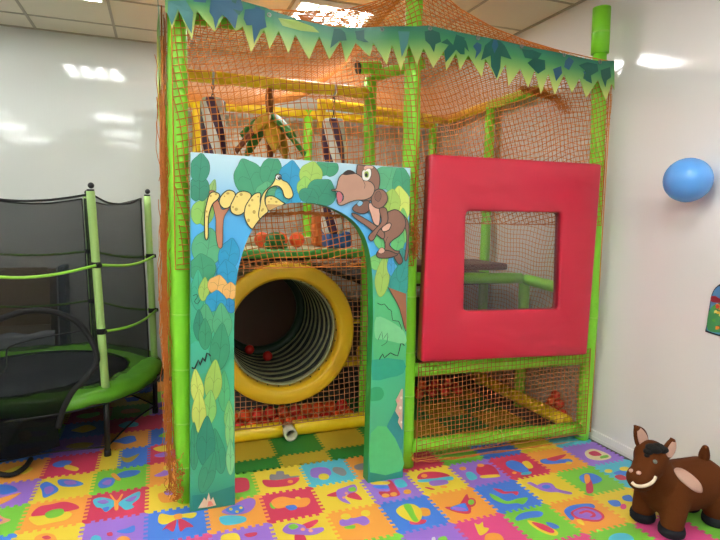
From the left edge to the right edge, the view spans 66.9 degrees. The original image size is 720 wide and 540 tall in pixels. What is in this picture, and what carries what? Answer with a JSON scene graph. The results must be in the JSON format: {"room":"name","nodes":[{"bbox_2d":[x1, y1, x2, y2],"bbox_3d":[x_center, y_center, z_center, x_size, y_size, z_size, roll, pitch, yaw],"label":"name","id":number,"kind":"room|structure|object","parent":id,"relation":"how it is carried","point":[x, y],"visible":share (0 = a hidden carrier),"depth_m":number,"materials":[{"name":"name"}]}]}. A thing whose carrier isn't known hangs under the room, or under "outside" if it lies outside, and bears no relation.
{"room":"indoor children's playroom","nodes":[
{"label":"indoor children's playroom","id":0,"kind":"room"},
{"bbox_2d":[0,26,432,360],"bbox_3d":[-2.526,-0.567,5.231,7.080,3.222,0.100,-1,6,-20],"label":"wall","id":1,"kind":"structure","parent":0,"point":[76,111],"depth_m":5.12,"materials":[{"name":"grey"}]},
{"bbox_2d":[0,0,579,74],"bbox_3d":[-0.750,-1.746,0.506,7.200,0.100,10.000,-1,6,-20],"label":"ceiling","id":2,"kind":"structure","parent":0,"point":[515,14],"depth_m":4.47,"materials":[{"name":"beige tile"}]},
{"bbox_2d":[287,0,376,27],"bbox_3d":[-0.259,-2.043,4.434,0.640,0.036,0.611,-1,6,-20],"label":"recessed light","id":3,"kind":"object","parent":2,"relation":"in","point":[306,5],"visible":0.25,"depth_m":4.18,"materials":[{"name":"white"}]},
{"bbox_2d":[157,361,632,468],"bbox_3d":[-0.808,1.554,0.827,7.200,0.088,10.000,-1,6,-20],"label":"floor","id":4,"kind":"structure","parent":0,"point":[237,399],"depth_m":4.92,"materials":[{"name":"rubber"}]},
{"bbox_2d":[0,503,30,536],"bbox_3d":[-1.889,1.295,2.775,0.321,0.013,0.321,-1,6,-20],"label":"foam mat","id":5,"kind":"object","parent":4,"relation":"on","point":[10,517],"visible":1,"depth_m":2.83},
{"bbox_2d":[0,478,41,508],"bbox_3d":[-1.993,1.266,3.055,0.321,0.013,0.321,-1,6,-20],"label":"foam mat","id":6,"kind":"object","parent":4,"relation":"on","point":[19,493],"visible":1,"depth_m":3.08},
{"bbox_2d":[0,457,50,483],"bbox_3d":[-2.096,1.236,3.336,0.321,0.013,0.321,-1,6,-20],"label":"foam mat","id":7,"kind":"object","parent":4,"relation":"on","point":[35,469],"visible":0.79,"depth_m":3.35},
{"bbox_2d":[0,182,163,477],"bbox_3d":[-2.302,0.290,3.874,1.681,1.759,1.714,-1,6,-20],"label":"trampoline","id":8,"kind":"object","parent":7,"relation":"on","point":[78,367],"visible":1,"depth_m":3.42,"materials":[{"name":"fabric"}]},
{"bbox_2d":[0,453,52,463],"bbox_3d":[-2.200,1.208,3.616,0.321,0.013,0.321,-1,6,-20],"label":"foam mat","id":9,"kind":"object","parent":4,"relation":"on","point":[42,456],"visible":0.27,"depth_m":3.51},
{"bbox_2d":[11,523,84,539],"bbox_3d":[-1.505,1.319,2.598,0.321,0.013,0.321,-1,6,-20],"label":"foam mat","id":10,"kind":"object","parent":4,"relation":"on","point":[70,532],"visible":1,"depth_m":2.69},
{"bbox_2d":[14,494,91,534],"bbox_3d":[-1.608,1.289,2.879,0.321,0.013,0.321,-1,6,-20],"label":"foam mat","id":11,"kind":"object","parent":4,"relation":"on","point":[54,513],"visible":1,"depth_m":2.87,"materials":[{"name":"rubber"}]},
{"bbox_2d":[28,471,97,503],"bbox_3d":[-1.711,1.260,3.159,0.321,0.014,0.321,-1,6,-20],"label":"foam mat","id":12,"kind":"object","parent":4,"relation":"on","point":[64,486],"visible":1,"depth_m":3.15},
{"bbox_2d":[44,486,53,493],"bbox_3d":[-1.776,1.258,3.115,0.049,0.003,0.097,-3,7,-37],"label":"foam shape","id":13,"kind":"object","parent":12,"relation":"on","point":[47,489],"depth_m":3.11,"materials":[{"name":"purple plastic"}]},
{"bbox_2d":[39,451,101,478],"bbox_3d":[-1.815,1.232,3.439,0.321,0.013,0.321,-1,6,-20],"label":"foam mat","id":14,"kind":"object","parent":4,"relation":"on","point":[65,465],"visible":1,"depth_m":3.43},
{"bbox_2d":[49,448,102,457],"bbox_3d":[-1.918,1.202,3.719,0.321,0.013,0.321,-1,6,-20],"label":"foam mat","id":15,"kind":"object","parent":4,"relation":"on","point":[74,452],"visible":0.28,"depth_m":3.61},
{"bbox_2d":[95,449,122,471],"bbox_3d":[-1.615,1.228,3.512,0.146,0.012,0.321,-1,6,-20],"label":"foam mat","id":16,"kind":"object","parent":4,"relation":"on","point":[106,463],"visible":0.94,"depth_m":3.48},
{"bbox_2d":[78,513,147,539],"bbox_3d":[-1.223,1.313,2.702,0.321,0.014,0.321,-1,6,-20],"label":"foam mat","id":17,"kind":"object","parent":4,"relation":"on","point":[125,528],"visible":1,"depth_m":2.74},
{"bbox_2d":[82,486,148,523],"bbox_3d":[-1.326,1.284,2.982,0.321,0.015,0.321,-1,6,-20],"label":"foam mat","id":18,"kind":"object","parent":4,"relation":"on","point":[115,504],"visible":1,"depth_m":2.97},
{"bbox_2d":[89,464,149,494],"bbox_3d":[-1.430,1.255,3.262,0.321,0.014,0.321,-1,6,-20],"label":"foam mat","id":19,"kind":"object","parent":4,"relation":"on","point":[132,477],"visible":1,"depth_m":3.25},
{"bbox_2d":[100,429,150,451],"bbox_3d":[-1.636,1.197,3.822,0.321,0.013,0.321,-1,6,-20],"label":"foam mat","id":20,"kind":"object","parent":4,"relation":"on","point":[135,439],"visible":0.79,"depth_m":3.81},
{"bbox_2d":[117,445,150,468],"bbox_3d":[-1.474,1.225,3.564,0.196,0.013,0.321,-1,6,-20],"label":"foam mat","id":21,"kind":"object","parent":4,"relation":"on","point":[134,456],"visible":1,"depth_m":3.55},
{"bbox_2d":[123,415,151,432],"bbox_3d":[-1.740,1.168,4.103,0.321,0.013,0.321,-1,6,-20],"label":"foam mat","id":22,"kind":"object","parent":4,"relation":"on","point":[142,423],"visible":0.5,"depth_m":4.09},
{"bbox_2d":[148,414,165,429],"bbox_3d":[-1.458,1.163,4.206,0.321,0.013,0.321,-1,6,-20],"label":"foam mat","id":23,"kind":"object","parent":4,"relation":"on","point":[157,420],"visible":0.39,"depth_m":4.15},
{"bbox_2d":[148,428,172,445],"bbox_3d":[-1.355,1.192,3.926,0.321,0.013,0.321,-1,6,-20],"label":"foam mat","id":24,"kind":"object","parent":4,"relation":"on","point":[156,435],"visible":0.4,"depth_m":3.88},
{"bbox_2d":[149,401,171,415],"bbox_3d":[-1.561,1.134,4.486,0.321,0.013,0.321,-1,6,-20],"label":"foam mat","id":25,"kind":"object","parent":4,"relation":"on","point":[160,408],"visible":0.29,"depth_m":4.43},
{"bbox_2d":[146,460,175,486],"bbox_3d":[-1.148,1.250,3.365,0.321,0.013,0.321,-1,6,-20],"label":"foam mat","id":26,"kind":"object","parent":4,"relation":"on","point":[158,472],"visible":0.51,"depth_m":3.32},
{"bbox_2d":[147,442,175,464],"bbox_3d":[-1.251,1.221,3.646,0.321,0.013,0.321,-1,6,-20],"label":"foam mat","id":27,"kind":"object","parent":4,"relation":"on","point":[157,452],"visible":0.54,"depth_m":3.60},
{"bbox_2d":[144,483,188,513],"bbox_3d":[-1.045,1.279,3.085,0.321,0.013,0.321,-1,6,-20],"label":"foam mat","id":28,"kind":"object","parent":4,"relation":"on","point":[158,500],"visible":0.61,"depth_m":3.02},
{"bbox_2d":[143,506,210,539],"bbox_3d":[-0.941,1.308,2.805,0.321,0.014,0.321,-1,6,-20],"label":"foam mat","id":29,"kind":"object","parent":4,"relation":"on","point":[182,523],"visible":0.93,"depth_m":2.79,"materials":[{"name":"plastic"}]},
{"bbox_2d":[171,533,212,539],"bbox_3d":[-0.838,1.338,2.525,0.321,0.012,0.321,-1,6,-20],"label":"foam mat","id":30,"kind":"object","parent":4,"relation":"on","point":[205,536],"visible":1,"depth_m":2.68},
{"bbox_2d":[204,495,269,533],"bbox_3d":[-0.660,1.302,2.908,0.321,0.014,0.321,-1,6,-20],"label":"foam mat","id":31,"kind":"object","parent":4,"relation":"on","point":[248,511],"visible":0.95,"depth_m":2.88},
{"bbox_2d":[208,523,276,539],"bbox_3d":[-0.556,1.332,2.628,0.321,0.013,0.321,-1,6,-20],"label":"foam mat","id":32,"kind":"object","parent":4,"relation":"on","point":[263,532],"visible":1,"depth_m":2.72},
{"bbox_2d":[235,471,259,499],"bbox_3d":[-0.763,1.274,3.189,0.321,0.013,0.321,-1,6,-20],"label":"foam mat","id":33,"kind":"object","parent":4,"relation":"on","point":[244,484],"visible":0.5,"depth_m":3.20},
{"bbox_2d":[235,439,277,462],"bbox_3d":[-0.756,1.226,3.692,0.353,0.012,0.333,-1,6,-20],"label":"foam mat","id":34,"kind":"object","parent":4,"relation":"on","point":[259,449],"visible":0.62,"depth_m":3.69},
{"bbox_2d":[235,456,282,474],"bbox_3d":[-0.674,1.249,3.471,0.353,0.012,0.182,-1,6,-20],"label":"foam mat","id":35,"kind":"object","parent":4,"relation":"on","point":[251,466],"visible":0.73,"depth_m":3.47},
{"bbox_2d":[251,465,310,495],"bbox_3d":[-0.481,1.269,3.292,0.321,0.013,0.321,-1,6,-20],"label":"foam mat","id":36,"kind":"object","parent":4,"relation":"on","point":[289,478],"visible":1,"depth_m":3.28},
{"bbox_2d":[259,487,324,523],"bbox_3d":[-0.378,1.298,3.012,0.321,0.014,0.321,-1,6,-20],"label":"foam mat","id":37,"kind":"object","parent":4,"relation":"on","point":[294,504],"visible":1,"depth_m":3.00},
{"bbox_2d":[268,433,324,456],"bbox_3d":[-0.445,1.220,3.806,0.352,0.012,0.333,-1,6,-20],"label":"foam mat","id":38,"kind":"object","parent":4,"relation":"on","point":[307,443],"visible":0.8,"depth_m":3.78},
{"bbox_2d":[277,450,332,467],"bbox_3d":[-0.363,1.243,3.585,0.352,0.012,0.182,-1,6,-20],"label":"foam mat","id":39,"kind":"object","parent":4,"relation":"on","point":[296,459],"visible":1,"depth_m":3.58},
{"bbox_2d":[269,513,341,539],"bbox_3d":[-0.275,1.326,2.732,0.321,0.014,0.321,-1,6,-20],"label":"foam mat","id":40,"kind":"object","parent":4,"relation":"on","point":[315,527],"visible":1,"depth_m":2.77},
{"bbox_2d":[299,458,357,486],"bbox_3d":[-0.200,1.264,3.395,0.321,0.013,0.321,-1,6,-20],"label":"foam mat","id":41,"kind":"object","parent":4,"relation":"on","point":[333,471],"visible":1,"depth_m":3.38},
{"bbox_2d":[314,427,363,449],"bbox_3d":[-0.134,1.215,3.920,0.353,0.012,0.333,-1,6,-20],"label":"foam mat","id":42,"kind":"object","parent":4,"relation":"on","point":[333,439],"visible":0.86,"depth_m":3.91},
{"bbox_2d":[311,479,376,513],"bbox_3d":[-0.097,1.292,3.115,0.321,0.014,0.321,-1,6,-20],"label":"foam mat","id":43,"kind":"object","parent":4,"relation":"on","point":[337,496],"visible":1,"depth_m":3.10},
{"bbox_2d":[326,444,363,459],"bbox_3d":[-0.052,1.238,3.699,0.353,0.012,0.182,-1,6,-20],"label":"foam mat","id":44,"kind":"object","parent":4,"relation":"on","point":[343,453],"visible":0.73,"depth_m":3.68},
{"bbox_2d":[335,398,357,411],"bbox_3d":[-0.038,1.148,4.618,0.351,0.012,0.331,-1,6,-20],"label":"foam mat","id":45,"kind":"object","parent":4,"relation":"on","point":[352,405],"visible":0.11,"depth_m":4.65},
{"bbox_2d":[344,455,363,479],"bbox_3d":[0.082,1.259,3.499,0.321,0.013,0.321,-1,6,-20],"label":"foam mat","id":46,"kind":"object","parent":4,"relation":"on","point":[356,463],"visible":0.38,"depth_m":3.49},
{"bbox_2d":[326,504,398,539],"bbox_3d":[0.007,1.322,2.835,0.321,0.014,0.321,-1,6,-20],"label":"foam mat","id":47,"kind":"object","parent":4,"relation":"on","point":[368,522],"visible":1,"depth_m":2.83,"materials":[{"name":"rubber"}]},
{"bbox_2d":[154,0,614,503],"bbox_3d":[-0.093,-0.412,4.500,2.983,3.125,2.726,-1,6,-20],"label":"play structure","id":48,"kind":"object","parent":4,"relation":"on","point":[265,315],"visible":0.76,"depth_m":3.65,"materials":[{"name":"green plastic"}]},
{"bbox_2d":[157,0,160,126],"bbox_3d":[-1.427,-1.316,3.867,0.023,0.330,2.500,-1,6,-20],"label":"banner","id":49,"kind":"object","parent":48,"relation":"attached to","point":[158,21],"visible":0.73,"depth_m":3.00,"materials":[{"name":"plastic"}]},
{"bbox_2d":[200,69,225,153],"bbox_3d":[-0.971,-0.774,3.610,0.164,1.078,0.164,4,6,24],"label":"bag","id":50,"kind":"object","parent":48,"relation":"hanging from","point":[218,102],"visible":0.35,"depth_m":3.53,"materials":[{"name":"white plastic"}]},
{"bbox_2d":[254,232,266,247],"bbox_3d":[-0.736,-0.227,4.095,0.120,0.120,0.120,-1,6,-20],"label":"ball","id":51,"kind":"object","parent":48,"relation":"on","point":[259,238],"visible":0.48,"depth_m":4.05,"materials":[{"name":"orange"}]},
{"bbox_2d":[264,406,275,418],"bbox_3d":[-0.670,1.064,4.068,0.092,0.092,0.092,-1,6,-20],"label":"ball","id":52,"kind":"object","parent":48,"relation":"in","point":[270,412],"visible":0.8,"depth_m":4.04,"materials":[{"name":"red"}]},
{"bbox_2d":[235,88,305,158],"bbox_3d":[-0.613,-0.999,3.698,0.481,0.461,0.468,-1,6,-20],"label":"palm","id":53,"kind":"object","parent":48,"relation":"hanging from","point":[270,95],"visible":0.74,"depth_m":3.67,"materials":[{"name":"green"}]},
{"bbox_2d":[263,232,287,248],"bbox_3d":[-0.618,-0.216,3.996,0.162,0.125,0.180,-1,6,-20],"label":"toy","id":54,"kind":"object","parent":48,"relation":"on","point":[271,237],"visible":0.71,"depth_m":3.95,"materials":[{"name":"green"}]},
{"bbox_2d":[277,405,288,416],"bbox_3d":[-0.582,1.062,4.100,0.092,0.092,0.092,-1,6,-20],"label":"ball","id":55,"kind":"object","parent":48,"relation":"in","point":[286,408],"visible":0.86,"depth_m":4.07,"materials":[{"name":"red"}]},
{"bbox_2d":[282,422,297,441],"bbox_3d":[-0.508,1.154,3.894,0.092,0.092,0.140,-1,6,-20],"label":"pipe","id":56,"kind":"object","parent":48,"relation":"attached to","point":[289,429],"depth_m":3.88,"materials":[{"name":"beige"}]},
{"bbox_2d":[165,0,418,69],"bbox_3d":[-0.307,-1.268,2.919,1.388,0.270,0.014,-1,6,-20],"label":"valance","id":57,"kind":"object","parent":48,"relation":"attached to","point":[254,19],"visible":1,"depth_m":2.90,"materials":[{"name":"fabric"}]},
{"bbox_2d":[234,262,353,404],"bbox_3d":[-0.701,0.401,4.318,1.020,1.020,1.096,-1,6,-20],"label":"tunnel","id":58,"kind":"object","parent":48,"relation":"attached to","point":[316,347],"visible":0.71,"depth_m":3.98,"materials":[{"name":"yellow plastic"}]},
{"bbox_2d":[289,232,304,247],"bbox_3d":[-0.485,-0.231,4.188,0.120,0.120,0.120,-1,6,-20],"label":"ball","id":59,"kind":"object","parent":48,"relation":"on","point":[296,236],"visible":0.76,"depth_m":4.14,"materials":[{"name":"orange"}]},
{"bbox_2d":[189,152,409,511],"bbox_3d":[-0.315,0.337,3.068,1.253,1.895,0.095,-1,6,-20],"label":"arch panel","id":60,"kind":"object","parent":48,"relation":"attached to","point":[230,194],"visible":1,"depth_m":2.93,"materials":[{"name":"plastic"}]},
{"bbox_2d":[311,215,322,246],"bbox_3d":[-0.290,-0.322,4.432,0.200,0.258,0.140,-1,6,-20],"label":"cushion","id":61,"kind":"object","parent":48,"relation":"on","point":[318,218],"visible":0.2,"depth_m":4.35,"materials":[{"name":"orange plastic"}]},
{"bbox_2d":[313,401,324,412],"bbox_3d":[-0.319,1.057,4.197,0.092,0.092,0.092,-1,6,-20],"label":"ball","id":62,"kind":"object","parent":48,"relation":"in","point":[321,404],"visible":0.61,"depth_m":4.17,"materials":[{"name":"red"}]},
{"bbox_2d":[324,400,335,410],"bbox_3d":[-0.231,1.056,4.229,0.092,0.092,0.092,-1,6,-20],"label":"ball","id":63,"kind":"object","parent":48,"relation":"in","point":[331,401],"visible":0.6,"depth_m":4.20,"materials":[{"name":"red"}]},
{"bbox_2d":[321,82,344,233],"bbox_3d":[-0.192,-0.794,3.895,0.164,1.068,0.164,-2,6,-29],"label":"bag","id":64,"kind":"object","parent":48,"relation":"hanging from","point":[328,124],"visible":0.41,"depth_m":3.83,"materials":[{"name":"white plastic"}]},
{"bbox_2d":[322,231,350,247],"bbox_3d":[-0.184,-0.242,4.265,0.200,0.134,0.180,-1,6,-20],"label":"cushion","id":65,"kind":"object","parent":48,"relation":"on","point":[328,236],"visible":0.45,"depth_m":4.19,"materials":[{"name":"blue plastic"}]},
{"bbox_2d":[417,154,600,361],"bbox_3d":[0.986,-0.053,3.502,1.298,1.296,0.075,-1,6,-20],"label":"window panel","id":66,"kind":"object","parent":48,"relation":"attached to","point":[454,186],"visible":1,"depth_m":3.43,"materials":[{"name":"red plastic"}]},
{"bbox_2d":[419,25,613,99],"bbox_3d":[1.025,-1.276,3.410,1.464,0.312,0.014,-1,6,-20],"label":"valance","id":67,"kind":"object","parent":48,"relation":"attached to","point":[498,54],"visible":1,"depth_m":3.39,"materials":[{"name":"fabric"}]},
{"bbox_2d":[364,533,405,539],"bbox_3d":[0.110,1.351,2.555,0.321,0.012,0.321,-1,6,-20],"label":"foam mat","id":68,"kind":"object","parent":4,"relation":"on","point":[397,536],"visible":1,"depth_m":2.71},
{"bbox_2d":[359,472,423,504],"bbox_3d":[0.185,1.287,3.218,0.321,0.015,0.321,-1,6,-20],"label":"foam mat","id":69,"kind":"object","parent":4,"relation":"on","point":[386,491],"visible":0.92,"depth_m":3.19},
{"bbox_2d":[378,495,449,533],"bbox_3d":[0.288,1.316,2.938,0.321,0.014,0.321,-1,6,-20],"label":"foam mat","id":70,"kind":"object","parent":4,"relation":"on","point":[416,513],"visible":1,"depth_m":2.92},
{"bbox_2d":[403,451,443,472],"bbox_3d":[0.363,1.254,3.602,0.321,0.012,0.321,-1,6,-20],"label":"foam mat","id":71,"kind":"object","parent":4,"relation":"on","point":[417,465],"visible":0.44,"depth_m":3.54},
{"bbox_2d":[414,405,432,419],"bbox_3d":[0.379,1.173,4.440,0.351,0.012,0.336,-1,6,-20],"label":"foam mat","id":72,"kind":"object","parent":4,"relation":"on","point":[422,413],"visible":0.25,"depth_m":4.42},
{"bbox_2d":[414,391,448,404],"bbox_3d":[0.581,1.137,4.846,0.351,0.012,0.331,-1,6,-20],"label":"foam mat","id":73,"kind":"object","parent":4,"relation":"on","point":[425,393],"visible":0.4,"depth_m":4.78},
{"bbox_2d":[414,418,450,437],"bbox_3d":[0.487,1.203,4.147,0.351,0.012,0.333,-1,6,-20],"label":"foam mat","id":74,"kind":"object","parent":4,"relation":"on","point":[431,421],"visible":0.48,"depth_m":4.13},
{"bbox_2d":[401,523,468,539],"bbox_3d":[0.392,1.346,2.658,0.321,0.013,0.321,-1,6,-20],"label":"foam mat","id":75,"kind":"object","parent":4,"relation":"on","point":[448,532],"visible":1,"depth_m":2.75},
{"bbox_2d":[405,465,468,495],"bbox_3d":[0.467,1.282,3.322,0.321,0.014,0.321,-1,6,-20],"label":"foam mat","id":76,"kind":"object","parent":4,"relation":"on","point":[439,479],"visible":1,"depth_m":3.31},
{"bbox_2d":[418,401,466,417],"bbox_3d":[0.689,1.167,4.554,0.351,0.012,0.336,-1,6,-20],"label":"foam mat","id":77,"kind":"object","parent":4,"relation":"on","point":[443,404],"visible":0.71,"depth_m":4.54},
{"bbox_2d":[429,446,483,465],"bbox_3d":[0.645,1.249,3.705,0.321,0.012,0.321,-1,6,-20],"label":"foam mat","id":78,"kind":"object","parent":4,"relation":"on","point":[475,458],"visible":0.48,"depth_m":3.65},
{"bbox_2d":[436,387,480,400],"bbox_3d":[0.891,1.131,4.959,0.351,0.012,0.331,-1,6,-20],"label":"foam mat","id":79,"kind":"object","parent":4,"relation":"on","point":[465,393],"visible":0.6,"depth_m":4.91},
{"bbox_2d":[435,413,488,432],"bbox_3d":[0.797,1.198,4.261,0.351,0.012,0.333,-1,6,-20],"label":"foam mat","id":80,"kind":"object","parent":4,"relation":"on","point":[448,419],"visible":0.59,"depth_m":4.25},
{"bbox_2d":[427,487,497,523],"bbox_3d":[0.570,1.311,3.042,0.321,0.014,0.321,-1,6,-20],"label":"foam mat","id":81,"kind":"object","parent":4,"relation":"on","point":[462,504],"visible":1,"depth_m":3.03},
{"bbox_2d":[452,397,501,413],"bbox_3d":[0.999,1.162,4.668,0.351,0.012,0.336,-1,6,-20],"label":"foam mat","id":82,"kind":"object","parent":4,"relation":"on","point":[467,402],"visible":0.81,"depth_m":4.66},
{"bbox_2d":[448,459,512,487],"bbox_3d":[0.748,1.277,3.425,0.321,0.014,0.321,-1,6,-20],"label":"foam mat","id":83,"kind":"object","parent":4,"relation":"on","point":[479,472],"visible":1,"depth_m":3.42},
{"bbox_2d":[453,513,532,539],"bbox_3d":[0.673,1.341,2.761,0.321,0.013,0.321,-1,6,-20],"label":"foam mat","id":84,"kind":"object","parent":4,"relation":"on","point":[497,527],"visible":1,"depth_m":2.80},
{"bbox_2d":[485,533,503,539],"bbox_3d":[0.664,1.339,2.719,0.108,0.003,0.087,-1,6,-20],"label":"flower","id":85,"kind":"object","parent":84,"relation":"on","point":[488,536],"depth_m":2.73,"materials":[{"name":"orange plastic"}]},
{"bbox_2d":[468,442,521,458],"bbox_3d":[0.926,1.244,3.809,0.321,0.012,0.321,-1,6,-20],"label":"foam mat","id":86,"kind":"object","parent":4,"relation":"on","point":[508,447],"visible":0.55,"depth_m":3.75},
{"bbox_2d":[470,409,524,426],"bbox_3d":[1.107,1.192,4.375,0.351,0.012,0.333,-1,6,-20],"label":"foam mat","id":87,"kind":"object","parent":4,"relation":"on","point":[477,414],"visible":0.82,"depth_m":4.36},
{"bbox_2d":[473,479,543,513],"bbox_3d":[0.852,1.306,3.145,0.321,0.013,0.321,-1,6,-20],"label":"foam mat","id":88,"kind":"object","parent":4,"relation":"on","point":[506,496],"visible":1,"depth_m":3.13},
{"bbox_2d":[493,422,532,429],"bbox_3d":[1.188,1.215,4.154,0.351,0.012,0.182,-1,6,-20],"label":"foam mat","id":89,"kind":"object","parent":4,"relation":"on","point":[525,423],"visible":0.39,"depth_m":4.20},
{"bbox_2d":[488,453,550,479],"bbox_3d":[1.030,1.272,3.528,0.321,0.014,0.321,-1,6,-20],"label":"foam mat","id":90,"kind":"object","parent":4,"relation":"on","point":[517,466],"visible":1,"depth_m":3.52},
{"bbox_2d":[506,438,556,452],"bbox_3d":[1.208,1.239,3.912,0.321,0.012,0.321,-1,6,-20],"label":"foam mat","id":91,"kind":"object","parent":4,"relation":"on","point":[541,442],"visible":0.52,"depth_m":3.85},
{"bbox_2d":[501,504,581,539],"bbox_3d":[0.955,1.335,2.865,0.321,0.014,0.321,-1,6,-20],"label":"foam mat","id":92,"kind":"object","parent":4,"relation":"on","point":[539,523],"visible":1,"depth_m":2.86,"materials":[{"name":"plastic"}]},
{"bbox_2d":[516,472,585,504],"bbox_3d":[1.133,1.301,3.248,0.321,0.013,0.321,-1,6,-20],"label":"foam mat","id":93,"kind":"object","parent":4,"relation":"on","point":[549,488],"visible":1,"depth_m":3.24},
{"bbox_2d":[525,447,589,472],"bbox_3d":[1.311,1.267,3.632,0.321,0.013,0.321,-1,6,-20],"label":"foam mat","id":94,"kind":"object","parent":4,"relation":"on","point":[557,459],"visible":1,"depth_m":3.62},
{"bbox_2d":[545,435,590,447],"bbox_3d":[1.490,1.234,4.015,0.321,0.012,0.321,-1,6,-20],"label":"foam mat","id":95,"kind":"object","parent":4,"relation":"on","point":[566,439],"visible":0.47,"depth_m":3.93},
{"bbox_2d":[554,533,594,539],"bbox_3d":[1.058,1.365,2.585,0.321,0.012,0.321,-1,6,-20],"label":"foam mat","id":96,"kind":"object","parent":4,"relation":"on","point":[583,536],"visible":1,"depth_m":2.74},
{"bbox_2d":[547,495,628,533],"bbox_3d":[1.236,1.330,2.968,0.321,0.014,0.321,-1,6,-20],"label":"foam mat","id":97,"kind":"object","parent":4,"relation":"on","point":[586,513],"visible":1,"depth_m":2.95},
{"bbox_2d":[556,466,624,495],"bbox_3d":[1.415,1.296,3.352,0.321,0.013,0.321,-1,6,-20],"label":"foam mat","id":98,"kind":"object","parent":4,"relation":"on","point":[589,480],"visible":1,"depth_m":3.34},
{"bbox_2d":[563,442,623,465],"bbox_3d":[1.593,1.262,3.735,0.321,0.013,0.321,-1,6,-20],"label":"foam mat","id":99,"kind":"object","parent":4,"relation":"on","point":[592,453],"visible":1,"depth_m":3.73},
{"bbox_2d":[594,459,631,487],"bbox_3d":[1.696,1.291,3.455,0.321,0.014,0.321,-1,6,-20],"label":"foam mat","id":100,"kind":"object","parent":4,"relation":"on","point":[617,470],"visible":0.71,"depth_m":3.50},
{"bbox_2d":[588,523,655,539],"bbox_3d":[1.340,1.359,2.688,0.321,0.013,0.321,-1,6,-20],"label":"foam mat","id":101,"kind":"object","parent":4,"relation":"on","point":[628,532],"visible":1,"depth_m":2.78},
{"bbox_2d":[592,487,658,523],"bbox_3d":[1.518,1.325,3.071,0.321,0.013,0.321,-1,6,-20],"label":"foam mat","id":102,"kind":"object","parent":4,"relation":"on","point":[620,502],"visible":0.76,"depth_m":3.10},
{"bbox_2d":[632,515,719,539],"bbox_3d":[1.621,1.355,2.791,0.321,0.012,0.321,-1,6,-20],"label":"foam mat","id":103,"kind":"object","parent":4,"relation":"on","point":[692,533],"visible":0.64,"depth_m":2.80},
{"bbox_2d":[626,425,719,539],"bbox_3d":[1.622,1.062,2.846,0.708,0.556,0.299,-1,6,-20],"label":"horse","id":104,"kind":"object","parent":103,"relation":"on","point":[675,488],"visible":1,"depth_m":2.75},
{"bbox_2d":[686,509,719,538],"bbox_3d":[1.903,1.350,2.895,0.321,0.012,0.321,-1,6,-20],"label":"foam mat","id":105,"kind":"object","parent":4,"relation":"on","point":[694,518],"visible":0.31,"depth_m":2.87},
{"bbox_3d":[-0.241,1.184,4.213,0.353,0.012,0.336,-1,6,-20],"label":"foam mat","id":106,"kind":"object","parent":4,"relation":"on","visible":0},
{"bbox_2d":[309,413,319,417],"bbox_3d":[-0.348,1.136,4.144,0.092,0.092,0.092,-1,6,-20],"label":"ball","id":107,"kind":"object","parent":106,"relation":"on","point":[315,414],"visible":0.28,"depth_m":4.12,"materials":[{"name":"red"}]},
{"bbox_2d":[301,402,312,413],"bbox_3d":[-0.406,1.059,4.165,0.092,0.092,0.092,-1,6,-20],"label":"ball","id":108,"kind":"object","parent":107,"relation":"on","point":[304,406],"visible":0.56,"depth_m":4.13,"materials":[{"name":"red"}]},
{"bbox_3d":[-0.553,1.190,4.098,0.352,0.012,0.336,-1,6,-20],"label":"foam mat","id":109,"kind":"object","parent":4,"relation":"on","visible":0},
{"bbox_2d":[297,415,306,419],"bbox_3d":[-0.435,1.138,4.112,0.092,0.092,0.092,-1,6,-20],"label":"ball","id":110,"kind":"object","parent":109,"relation":"on","point":[304,416],"visible":0.27,"depth_m":4.09,"materials":[{"name":"red"}]},
{"bbox_2d":[289,404,300,415],"bbox_3d":[-0.494,1.061,4.133,0.092,0.092,0.092,-1,6,-20],"label":"ball","id":111,"kind":"object","parent":110,"relation":"on","point":[293,408],"visible":0.74,"depth_m":4.10,"materials":[{"name":"red"}]},
{"bbox_2d":[432,0,719,466],"bbox_3d":[2.541,-0.152,1.864,0.100,3.222,9.960,-1,6,-20],"label":"wall","id":112,"kind":"structure","parent":0,"point":[657,366],"depth_m":3.57,"materials":[{"name":"white"}]},
{"bbox_2d":[0,0,585,76],"bbox_3d":[-0.754,-1.690,0.489,6.980,0.010,9.760,-1,6,-20],"label":"trim","id":113,"kind":"structure","parent":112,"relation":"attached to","point":[17,1],"depth_m":4.64,"materials":[{"name":"silver metal"}]},
{"bbox_2d":[467,372,633,459],"bbox_3d":[2.457,1.419,1.995,0.022,0.067,9.760,-1,6,-20],"label":"baseboard","id":114,"kind":"structure","parent":112,"relation":"attached to","point":[614,445],"depth_m":3.84,"materials":[{"name":"white"}]},
{"bbox_2d":[662,158,713,201],"bbox_3d":[1.879,-0.515,3.120,0.256,0.253,0.266,-1,6,-20],"label":"balloon","id":115,"kind":"object","parent":112,"relation":"attached to","point":[686,179],"visible":1,"depth_m":3.03,"materials":[{"name":"blue rubber"}]},
{"bbox_2d":[705,284,719,335],"bbox_3d":[2.045,0.230,3.073,0.010,0.296,0.189,-1,6,-20],"label":"wall picture","id":116,"kind":"object","parent":112,"relation":"attached to","point":[713,320],"visible":1,"depth_m":3.12,"materials":[{"name":"multicoloured"}]},
{"bbox_3d":[-0.787,1.144,3.983,0.092,0.092,0.092,-1,6,-20],"label":"ball","id":117,"kind":"object","parent":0,"visible":0},
{"bbox_2d":[239,409,250,421],"bbox_3d":[-0.845,1.067,4.004,0.092,0.092,0.092,-1,6,-20],"label":"ball","id":118,"kind":"object","parent":117,"relation":"on","point":[248,414],"visible":0.77,"depth_m":3.97,"materials":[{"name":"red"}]},
{"bbox_3d":[-0.699,1.143,4.016,0.092,0.092,0.092,-1,6,-20],"label":"ball","id":119,"kind":"object","parent":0,"visible":0},
{"bbox_2d":[252,407,263,419],"bbox_3d":[-0.758,1.065,4.036,0.092,0.092,0.092,-1,6,-20],"label":"ball","id":120,"kind":"object","parent":119,"relation":"on","point":[258,409],"visible":0.68,"depth_m":4.00,"materials":[{"name":"red"}]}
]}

